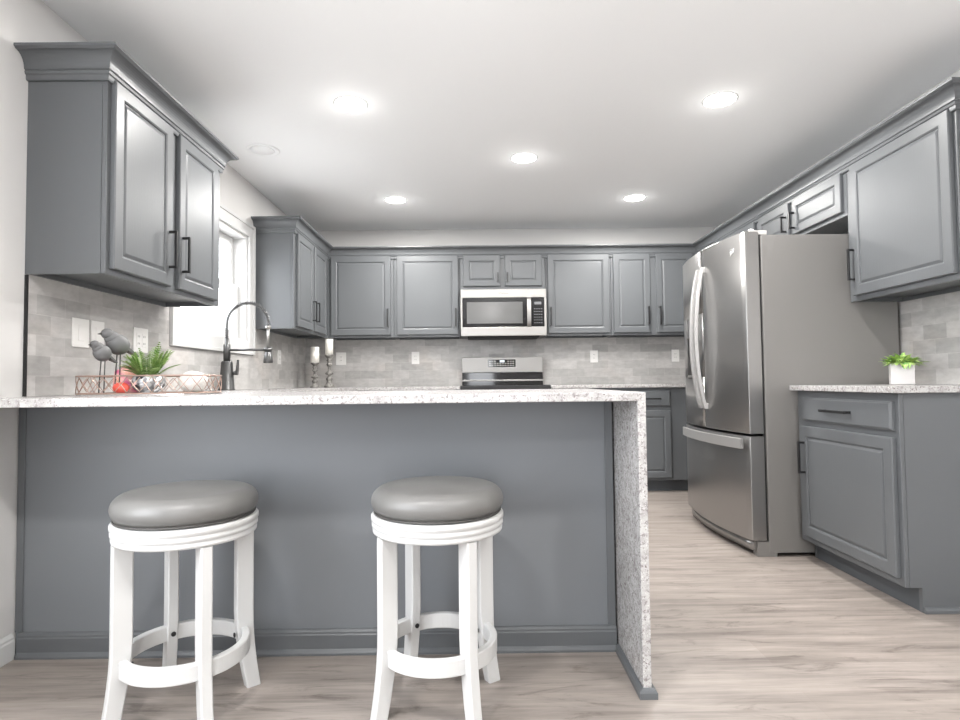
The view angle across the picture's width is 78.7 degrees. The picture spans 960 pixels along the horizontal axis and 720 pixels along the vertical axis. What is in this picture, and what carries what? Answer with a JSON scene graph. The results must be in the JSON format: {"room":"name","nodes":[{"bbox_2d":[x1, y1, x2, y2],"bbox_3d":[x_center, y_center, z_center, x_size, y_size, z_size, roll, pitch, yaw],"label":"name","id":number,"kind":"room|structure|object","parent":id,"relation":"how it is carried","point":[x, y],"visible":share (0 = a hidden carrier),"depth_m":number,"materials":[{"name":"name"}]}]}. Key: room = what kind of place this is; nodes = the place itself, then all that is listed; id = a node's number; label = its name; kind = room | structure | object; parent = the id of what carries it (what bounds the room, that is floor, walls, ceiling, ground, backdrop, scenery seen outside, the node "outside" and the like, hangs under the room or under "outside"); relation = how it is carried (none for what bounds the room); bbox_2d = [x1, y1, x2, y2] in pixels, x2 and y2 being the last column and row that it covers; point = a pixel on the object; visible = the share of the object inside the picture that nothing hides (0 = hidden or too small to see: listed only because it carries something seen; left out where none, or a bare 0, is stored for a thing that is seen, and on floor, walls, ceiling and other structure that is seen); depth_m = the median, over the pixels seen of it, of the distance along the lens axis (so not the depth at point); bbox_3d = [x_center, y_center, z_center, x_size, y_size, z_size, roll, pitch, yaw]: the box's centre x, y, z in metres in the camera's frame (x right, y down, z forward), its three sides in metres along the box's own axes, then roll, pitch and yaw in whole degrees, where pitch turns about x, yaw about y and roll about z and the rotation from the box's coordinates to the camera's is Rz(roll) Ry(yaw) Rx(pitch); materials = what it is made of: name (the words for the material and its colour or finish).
{"room":"kitchen","nodes":[
{"label":"kitchen","id":0,"kind":"room"},
{"bbox_2d":[0,0,304,642],"bbox_3d":[-1.725,-0.197,1.145,0.150,2.420,8.892,-1,-2,0],"label":"wall","id":1,"kind":"structure","parent":0,"point":[20,20],"depth_m":2.08,"materials":[{"name":"white paint"}]},
{"bbox_2d":[0,633,14,666],"bbox_3d":[-1.621,0.902,-0.635,0.013,0.088,5.375,-1,-2,0],"label":"baseboard","id":2,"kind":"structure","parent":1,"relation":"attached to","point":[7,644],"depth_m":2.02,"materials":[{"name":"grey wood"}]},
{"bbox_2d":[22,275,28,396],"bbox_3d":[-1.648,-0.089,2.124,0.012,0.443,0.006,-1,-2,0],"label":"trim","id":3,"kind":"structure","parent":1,"relation":"attached to","point":[26,277],"depth_m":2.12,"materials":[{"name":"black metal"}]},
{"bbox_2d":[13,42,238,306],"bbox_3d":[-1.482,-0.706,2.619,0.362,0.818,1.088,-1,-2,0],"label":"upper cabinet","id":4,"kind":"object","parent":1,"relation":"attached to","point":[123,180],"visible":1,"depth_m":2.20,"materials":[{"name":"paint"}]},
{"bbox_2d":[26,274,304,395],"bbox_3d":[-1.659,-0.035,3.852,0.008,0.463,3.450,-1,-2,0],"label":"backsplash","id":5,"kind":"structure","parent":1,"relation":"attached to","point":[53,364],"depth_m":2.60,"materials":[{"name":"tile"}]},
{"bbox_2d":[71,317,88,347],"bbox_3d":[-1.643,-0.111,2.410,0.009,0.118,0.100,-1,-2,0],"label":"light switch","id":6,"kind":"object","parent":5,"relation":"attached to","point":[80,327],"visible":1,"depth_m":2.40,"materials":[{"name":"white plastic"}]},
{"bbox_2d":[90,320,103,347],"bbox_3d":[-1.643,-0.107,2.518,0.009,0.118,0.085,-1,-2,0],"label":"light switch","id":7,"kind":"object","parent":5,"relation":"attached to","point":[97,327],"visible":0.7,"depth_m":2.50,"materials":[{"name":"white plastic"}]},
{"bbox_2d":[133,327,147,352],"bbox_3d":[-1.645,-0.095,2.841,0.009,0.118,0.120,-1,-2,0],"label":"wall outlet","id":8,"kind":"object","parent":5,"relation":"attached to","point":[140,335],"visible":0.94,"depth_m":2.83,"materials":[{"name":"white plastic"}]},
{"bbox_2d":[136,333,140,346],"bbox_3d":[-1.642,-0.096,2.817,0.002,0.066,0.034,-1,-2,0],"label":"receptacle","id":9,"kind":"object","parent":8,"relation":"attached to","point":[138,335],"depth_m":2.81,"materials":[{"name":"white plastic"}]},
{"bbox_2d":[142,334,145,347],"bbox_3d":[-1.643,-0.095,2.864,0.002,0.066,0.034,-1,-2,0],"label":"receptacle","id":10,"kind":"object","parent":8,"relation":"attached to","point":[143,335],"depth_m":2.86,"materials":[{"name":"white plastic"}]},
{"bbox_2d":[277,350,280,363],"bbox_3d":[-1.656,-0.023,4.833,0.009,0.116,0.078,-1,-2,0],"label":"wall outlet","id":11,"kind":"object","parent":5,"relation":"attached to","point":[278,351],"visible":1,"depth_m":4.82,"materials":[{"name":"white plastic"}]},
{"bbox_2d":[169,203,255,354],"bbox_3d":[-1.729,-0.525,3.710,0.177,0.941,1.161,-1,-2,0],"label":"window","id":12,"kind":"structure","parent":1,"relation":"in","point":[238,235],"depth_m":4.13,"materials":[{"name":"grey"}]},
{"bbox_2d":[255,232,326,337],"bbox_3d":[-1.503,-0.622,4.829,0.346,0.815,0.976,-1,-2,0],"label":"upper cabinet","id":13,"kind":"object","parent":1,"relation":"attached to","point":[291,273],"visible":0.88,"depth_m":4.35,"materials":[{"name":"paint"}]},
{"bbox_2d":[251,216,332,259],"bbox_3d":[-1.498,-0.981,4.809,0.362,0.105,1.053,-1,-2,0],"label":"crown molding","id":14,"kind":"structure","parent":1,"relation":"attached to","point":[263,224],"depth_m":4.34,"materials":[{"name":"paint"}]},
{"bbox_2d":[0,490,959,719],"bbox_3d":[0.345,1.040,1.110,4.264,0.100,9.192,-1,-2,0],"label":"floor","id":15,"kind":"structure","parent":0,"point":[737,633],"depth_m":1.93,"materials":[{"name":"brown wood"}]},
{"bbox_2d":[101,480,260,719],"bbox_3d":[-0.873,0.700,1.742,0.400,0.653,0.400,-1,-2,4],"label":"bar stool","id":16,"kind":"object","parent":15,"relation":"on","point":[173,517],"visible":1,"depth_m":1.62,"materials":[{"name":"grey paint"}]},
{"bbox_2d":[108,480,258,527],"bbox_3d":[-0.876,0.415,1.753,0.400,0.082,0.400,-1,-2,4],"label":"seat cushion","id":17,"kind":"object","parent":16,"relation":"on","point":[195,503],"depth_m":1.62,"materials":[{"name":"grey leather"}]},
{"bbox_2d":[14,401,616,659],"bbox_3d":[-0.584,0.603,2.370,2.124,0.887,0.613,-1,-2,0],"label":"base cabinet","id":18,"kind":"object","parent":15,"relation":"on","point":[315,470],"visible":0.62,"depth_m":2.09,"materials":[{"name":"paint"}]},
{"bbox_2d":[0,386,651,687],"bbox_3d":[-0.577,0.637,3.666,2.156,0.914,3.801,-1,-2,0],"label":"countertop","id":19,"kind":"structure","parent":15,"relation":"on","point":[631,537],"depth_m":1.80,"materials":[{"name":"stone"}]},
{"bbox_2d":[75,374,221,395],"bbox_3d":[-1.274,0.097,2.271,0.496,0.075,0.276,-1,-2,0],"label":"decorative tray","id":20,"kind":"object","parent":19,"relation":"on","point":[162,392],"visible":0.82,"depth_m":2.14,"materials":[{"name":"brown metal"}]},
{"bbox_2d":[89,340,117,392],"bbox_3d":[-1.425,0.028,2.209,0.056,0.200,0.116,-1,-2,19],"label":"bird figurine","id":21,"kind":"object","parent":20,"relation":"on","point":[101,352],"visible":0.94,"depth_m":2.19,"materials":[{"name":"grey ceramic"}]},
{"bbox_2d":[98,328,138,392],"bbox_3d":[-1.411,0.005,2.283,0.073,0.251,0.151,-2,-3,33],"label":"bird figurine","id":22,"kind":"object","parent":20,"relation":"on","point":[119,344],"visible":0.88,"depth_m":2.26,"materials":[{"name":"grey ceramic"}]},
{"bbox_2d":[112,382,129,392],"bbox_3d":[-1.364,0.106,2.225,0.060,0.044,0.048,-1,-2,0],"label":"egg","id":23,"kind":"object","parent":20,"relation":"in","point":[120,389],"visible":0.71,"depth_m":2.21,"materials":[{"name":"red food"}]},
{"bbox_2d":[113,366,137,392],"bbox_3d":[-1.399,0.078,2.337,0.112,0.110,0.112,-1,-2,0],"label":"candle jar","id":24,"kind":"object","parent":20,"relation":"in","point":[122,371],"visible":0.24,"depth_m":2.29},
{"bbox_2d":[130,376,165,392],"bbox_3d":[-1.298,0.095,2.291,0.124,0.070,0.124,-1,-2,0],"label":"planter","id":25,"kind":"object","parent":20,"relation":"on","point":[139,384],"depth_m":2.25,"materials":[{"name":"silver tile"}]},
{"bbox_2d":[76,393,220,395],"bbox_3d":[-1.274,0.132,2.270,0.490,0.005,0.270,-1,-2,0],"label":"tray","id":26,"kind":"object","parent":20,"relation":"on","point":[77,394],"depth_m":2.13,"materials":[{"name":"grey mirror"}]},
{"bbox_2d":[119,342,180,392],"bbox_3d":[-1.286,0.031,2.301,0.205,0.197,0.239,0,-2,-17],"label":"potted fern","id":27,"kind":"object","parent":20,"relation":"on","point":[156,365],"visible":0.94,"depth_m":2.25,"materials":[{"name":"green plant"}]},
{"bbox_2d":[178,371,207,391],"bbox_3d":[-1.128,0.084,2.301,0.104,0.084,0.106,-1,-2,0],"label":"decorative ball","id":28,"kind":"object","parent":20,"relation":"on","point":[190,383],"visible":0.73,"depth_m":2.27,"materials":[{"name":"grey ceramic"}]},
{"bbox_2d":[218,301,272,389],"bbox_3d":[-1.466,-0.093,3.668,0.338,0.561,0.100,-1,-2,0],"label":"kitchen faucet","id":29,"kind":"object","parent":19,"relation":"on","point":[226,370],"visible":0.98,"depth_m":3.65,"materials":[{"name":"grey metal"}]},
{"bbox_2d":[310,362,319,387],"bbox_3d":[-1.466,0.134,5.201,0.086,0.222,0.086,-1,-2,0],"label":"candle holder","id":30,"kind":"object","parent":19,"relation":"on","point":[314,381],"visible":1,"depth_m":5.18,"materials":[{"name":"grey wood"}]},
{"bbox_2d":[310,347,318,362],"bbox_3d":[-1.468,-0.050,5.207,0.076,0.146,0.076,-1,-2,0],"label":"pillar candle","id":31,"kind":"object","parent":30,"relation":"on","point":[314,351],"visible":0.96,"depth_m":5.18,"materials":[{"name":"white wax"}]},
{"bbox_2d":[324,354,334,386],"bbox_3d":[-1.354,0.098,5.263,0.092,0.296,0.092,-1,-2,0],"label":"candle holder","id":32,"kind":"object","parent":19,"relation":"on","point":[329,372],"visible":0.97,"depth_m":5.24,"materials":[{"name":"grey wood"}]},
{"bbox_2d":[325,338,332,353],"bbox_3d":[-1.356,-0.122,5.271,0.068,0.144,0.068,-1,-2,0],"label":"pillar candle","id":33,"kind":"object","parent":32,"relation":"on","point":[328,342],"visible":0.94,"depth_m":5.24,"materials":[{"name":"white wax"}]},
{"bbox_2d":[365,389,459,390],"bbox_3d":[-0.602,0.710,5.239,0.868,0.887,0.652,-1,-2,0],"label":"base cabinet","id":34,"kind":"object","parent":15,"relation":"on","point":[459,389],"visible":0.04,"depth_m":4.98,"materials":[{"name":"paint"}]},
{"bbox_2d":[370,476,502,719],"bbox_3d":[-0.126,0.693,1.775,0.400,0.653,0.400,-1,-2,11],"label":"bar stool","id":35,"kind":"object","parent":15,"relation":"on","point":[414,512],"visible":1,"depth_m":1.65,"materials":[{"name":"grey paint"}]},
{"bbox_2d":[371,476,502,521],"bbox_3d":[-0.129,0.408,1.785,0.400,0.082,0.400,-1,-2,11],"label":"seat cushion","id":36,"kind":"object","parent":35,"relation":"on","point":[425,498],"depth_m":1.65,"materials":[{"name":"grey leather"}]},
{"bbox_2d":[460,357,550,389],"bbox_3d":[0.217,0.554,5.216,0.760,1.180,0.697,-1,-2,0],"label":"range","id":37,"kind":"object","parent":15,"relation":"on","point":[478,373],"visible":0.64,"depth_m":5.49,"materials":[{"name":"grey metal"}]},
{"bbox_2d":[460,384,550,389],"bbox_3d":[0.214,0.241,5.197,0.760,0.039,0.548,-1,-2,0],"label":"cooktop","id":38,"kind":"object","parent":37,"relation":"in","point":[464,386],"depth_m":4.92,"materials":[{"name":"black metal"}]},
{"bbox_2d":[554,387,689,490],"bbox_3d":[1.453,0.688,5.251,1.687,0.887,0.652,-1,-2,0],"label":"base cabinet","id":39,"kind":"object","parent":15,"relation":"on","point":[667,470],"visible":0.14,"depth_m":4.97,"materials":[{"name":"paint"}]},
{"bbox_2d":[551,383,685,388],"bbox_3d":[1.443,0.231,5.276,1.683,0.027,0.618,-1,-2,0],"label":"countertop","id":40,"kind":"structure","parent":39,"relation":"on","point":[680,384],"depth_m":4.97,"materials":[{"name":"stone"}]},
{"bbox_2d":[616,644,657,699],"bbox_3d":[0.501,1.015,2.227,0.054,0.030,0.968,-1,-2,0],"label":"trim","id":41,"kind":"structure","parent":15,"relation":"on","point":[651,693],"depth_m":1.80,"materials":[{"name":"paint"}]},
{"bbox_2d":[683,229,898,556],"bbox_3d":[1.799,0.182,3.642,0.949,1.772,0.958,-1,-2,0],"label":"refrigerator","id":42,"kind":"object","parent":15,"relation":"on","point":[764,314],"visible":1,"depth_m":3.18,"materials":[{"name":"grey metal"}]},
{"bbox_2d":[797,391,959,612],"bbox_3d":[1.986,0.590,2.759,0.652,0.887,0.753,-1,-2,0],"label":"base cabinet","id":43,"kind":"object","parent":15,"relation":"on","point":[879,472],"visible":0.96,"depth_m":2.45,"materials":[{"name":"paint"}]},
{"bbox_2d":[789,384,959,392],"bbox_3d":[1.988,0.132,2.763,0.638,0.027,0.786,-1,-2,0],"label":"countertop","id":44,"kind":"structure","parent":43,"relation":"on","point":[871,388],"depth_m":2.51,"materials":[{"name":"stone"}]},
{"bbox_2d":[880,353,927,384],"bbox_3d":[2.105,0.041,2.908,0.218,0.162,0.202,-2,-2,29],"label":"potted plant","id":45,"kind":"object","parent":44,"relation":"on","point":[902,367],"visible":1,"depth_m":2.87,"materials":[{"name":"green plant"}]},
{"bbox_2d":[924,607,959,613],"bbox_3d":[2.054,1.006,2.358,0.527,0.024,0.012,-1,-2,0],"label":"trim","id":46,"kind":"structure","parent":43,"relation":"attached to","point":[927,610],"depth_m":2.35,"materials":[{"name":"paint"}]},
{"bbox_2d":[42,0,959,230],"bbox_3d":[0.319,-1.488,1.204,4.264,0.120,9.192,-1,-2,0],"label":"ceiling","id":47,"kind":"structure","parent":0,"point":[608,96],"depth_m":2.95,"materials":[{"name":"white paint"}]},
{"bbox_2d":[246,144,279,156],"bbox_3d":[-1.361,-1.315,3.675,0.200,0.005,0.200,-1,-2,0],"label":"ceiling speaker","id":48,"kind":"object","parent":47,"relation":"attached to","point":[265,150],"visible":1,"depth_m":3.67,"materials":[{"name":"white paint"}]},
{"bbox_2d":[333,96,367,111],"bbox_3d":[-0.679,-1.346,3.081,0.180,0.003,0.180,-1,-2,0],"label":"recessed light","id":49,"kind":"object","parent":47,"relation":"in","point":[346,103],"visible":1,"depth_m":3.07,"materials":[{"name":"grey plastic"}]},
{"bbox_2d":[384,196,406,203],"bbox_3d":[-0.679,-1.285,4.709,0.180,0.003,0.180,-1,-2,0],"label":"recessed light","id":50,"kind":"object","parent":47,"relation":"in","point":[394,199],"visible":1,"depth_m":4.69,"materials":[{"name":"grey"}]},
{"bbox_2d":[386,197,405,202],"bbox_3d":[-0.679,-1.285,4.709,0.159,0.003,0.159,-1,-2,0],"label":"diffuser","id":51,"kind":"object","parent":50,"relation":"attached to","point":[389,199],"depth_m":4.70,"materials":[{"name":"white plastic"}]},
{"bbox_2d":[510,153,537,162],"bbox_3d":[0.289,-1.327,3.853,0.180,0.003,0.180,-1,-2,0],"label":"recessed light","id":52,"kind":"object","parent":47,"relation":"in","point":[520,157],"visible":1,"depth_m":3.84,"materials":[{"name":"grey plastic"}]},
{"bbox_2d":[623,194,645,201],"bbox_3d":[1.247,-1.305,4.724,0.180,0.003,0.180,-1,-2,0],"label":"recessed light","id":53,"kind":"object","parent":47,"relation":"in","point":[631,198],"visible":1,"depth_m":4.72,"materials":[{"name":"grey plastic"}]},
{"bbox_2d":[624,195,644,200],"bbox_3d":[1.247,-1.305,4.724,0.159,0.003,0.159,-1,-2,0],"label":"diffuser","id":54,"kind":"object","parent":53,"relation":"attached to","point":[631,197],"depth_m":4.71,"materials":[{"name":"white plastic"}]},
{"bbox_2d":[702,92,738,107],"bbox_3d":[1.263,-1.366,3.081,0.180,0.003,0.180,-1,-2,0],"label":"recessed light","id":55,"kind":"object","parent":47,"relation":"in","point":[721,99],"visible":1,"depth_m":3.07,"materials":[{"name":"grey"}]},
{"bbox_2d":[305,227,715,386],"bbox_3d":[0.307,-0.051,5.675,4.264,2.420,0.150,-1,-2,0],"label":"wall","id":56,"kind":"structure","parent":0,"point":[458,237],"depth_m":5.64,"materials":[{"name":"white paint"}]},
{"bbox_2d":[328,256,397,339],"bbox_3d":[-1.085,-0.604,5.439,0.602,0.815,0.346,-1,-2,0],"label":"upper cabinet","id":57,"kind":"object","parent":56,"relation":"attached to","point":[360,289],"visible":0.8,"depth_m":5.30,"materials":[{"name":"paint"}]},
{"bbox_2d":[394,256,460,339],"bbox_3d":[-0.482,-0.610,5.442,0.599,0.815,0.346,-1,-2,0],"label":"upper cabinet","id":58,"kind":"object","parent":56,"relation":"attached to","point":[427,299],"visible":0.85,"depth_m":5.31,"materials":[{"name":"paint"}]},
{"bbox_2d":[305,337,684,386],"bbox_3d":[0.308,0.009,5.593,3.946,0.463,0.008,-1,-2,0],"label":"backsplash","id":59,"kind":"structure","parent":56,"relation":"attached to","point":[621,360],"depth_m":5.59,"materials":[{"name":"tile"}]},
{"bbox_2d":[336,352,345,364],"bbox_3d":[-1.323,-0.012,5.575,0.095,0.120,0.009,-1,-2,0],"label":"wall outlet","id":60,"kind":"object","parent":59,"relation":"attached to","point":[340,356],"visible":1,"depth_m":5.57,"materials":[{"name":"white plastic"}]},
{"bbox_2d":[412,352,418,363],"bbox_3d":[-0.615,-0.019,5.580,0.072,0.116,0.009,-1,-2,0],"label":"wall outlet","id":61,"kind":"object","parent":59,"relation":"attached to","point":[415,355],"visible":1,"depth_m":5.58,"materials":[{"name":"white plastic"}]},
{"bbox_2d":[590,350,597,362],"bbox_3d":[1.089,-0.034,5.590,0.072,0.116,0.009,-1,-2,0],"label":"wall outlet","id":62,"kind":"object","parent":59,"relation":"attached to","point":[593,353],"visible":1,"depth_m":5.59,"materials":[{"name":"white plastic"}]},
{"bbox_2d":[671,349,678,361],"bbox_3d":[1.867,-0.042,5.594,0.072,0.116,0.009,-1,-2,0],"label":"wall outlet","id":63,"kind":"object","parent":59,"relation":"attached to","point":[675,353],"visible":1,"depth_m":5.59,"materials":[{"name":"white plastic"}]},
{"bbox_2d":[460,255,544,289],"bbox_3d":[0.204,-0.829,5.455,0.772,0.391,0.346,-1,-2,0],"label":"upper cabinet","id":64,"kind":"object","parent":56,"relation":"attached to","point":[482,271],"visible":0.76,"depth_m":5.32,"materials":[{"name":"paint"}]},
{"bbox_2d":[460,289,546,339],"bbox_3d":[0.208,-0.412,5.385,0.763,0.429,0.430,-1,-2,0],"label":"microwave oven","id":65,"kind":"object","parent":64,"relation":"attached to","point":[486,314],"visible":1,"depth_m":5.21,"materials":[{"name":"grey metal"}]},
{"bbox_2d":[328,243,696,259],"bbox_3d":[0.299,-0.982,5.308,3.388,0.105,0.075,-1,-2,0],"label":"crown molding","id":66,"kind":"structure","parent":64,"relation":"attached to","point":[393,252],"depth_m":5.31,"materials":[{"name":"paint"}]},
{"bbox_2d":[543,254,610,337],"bbox_3d":[0.892,-0.624,5.451,0.594,0.815,0.346,-1,-2,0],"label":"upper cabinet","id":67,"kind":"object","parent":56,"relation":"attached to","point":[578,287],"visible":0.84,"depth_m":5.31,"materials":[{"name":"paint"}]},
{"bbox_2d":[605,254,691,337],"bbox_3d":[1.591,-0.631,5.455,0.798,0.815,0.346,-1,-2,0],"label":"upper cabinet","id":68,"kind":"object","parent":56,"relation":"attached to","point":[647,300],"visible":0.73,"depth_m":5.32,"materials":[{"name":"paint"}]},
{"bbox_2d":[716,69,959,227],"bbox_3d":[2.389,-0.240,1.169,0.150,2.420,8.892,-1,-2,0],"label":"wall","id":69,"kind":"structure","parent":0,"point":[957,73],"depth_m":3.51,"materials":[{"name":"white paint"}]},
{"bbox_2d":[717,221,757,242],"bbox_3d":[2.115,-0.663,4.765,0.346,0.815,1.147,-1,-2,0],"label":"upper cabinet","id":70,"kind":"object","parent":69,"relation":"attached to","point":[753,225],"visible":0.03,"depth_m":4.34,"materials":[{"name":"paint"}]},
{"bbox_2d":[693,77,959,252],"bbox_3d":[2.107,-1.054,3.877,0.362,0.105,2.960,-1,-2,0],"label":"crown molding","id":71,"kind":"structure","parent":70,"relation":"attached to","point":[945,96],"depth_m":3.11,"materials":[{"name":"paint"}]},
{"bbox_2d":[758,173,848,234],"bbox_3d":[2.118,-0.941,3.700,0.346,0.338,0.997,-1,-2,0],"label":"upper cabinet","id":72,"kind":"object","parent":69,"relation":"attached to","point":[823,209],"visible":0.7,"depth_m":3.51,"materials":[{"name":"paint"}]},
{"bbox_2d":[846,109,959,301],"bbox_3d":[2.126,-0.735,2.824,0.346,0.815,0.733,-1,-2,0],"label":"upper cabinet","id":73,"kind":"object","parent":69,"relation":"attached to","point":[903,197],"visible":0.88,"depth_m":2.75,"materials":[{"name":"paint"}]},
{"bbox_2d":[897,291,959,383],"bbox_3d":[2.294,-0.071,4.002,0.008,0.463,3.197,-1,-2,0],"label":"backsplash","id":74,"kind":"structure","parent":69,"relation":"attached to","point":[928,327],"depth_m":2.96,"materials":[{"name":"tile"}]},
{"label":"outside","id":75,"kind":"structure","parent":0,"visible":0},
{"bbox_3d":[-10.968,2.021,14.875,18.199,0.200,50.000,-1,-2,0],"label":"driveway","id":76,"kind":"object","parent":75,"visible":0},
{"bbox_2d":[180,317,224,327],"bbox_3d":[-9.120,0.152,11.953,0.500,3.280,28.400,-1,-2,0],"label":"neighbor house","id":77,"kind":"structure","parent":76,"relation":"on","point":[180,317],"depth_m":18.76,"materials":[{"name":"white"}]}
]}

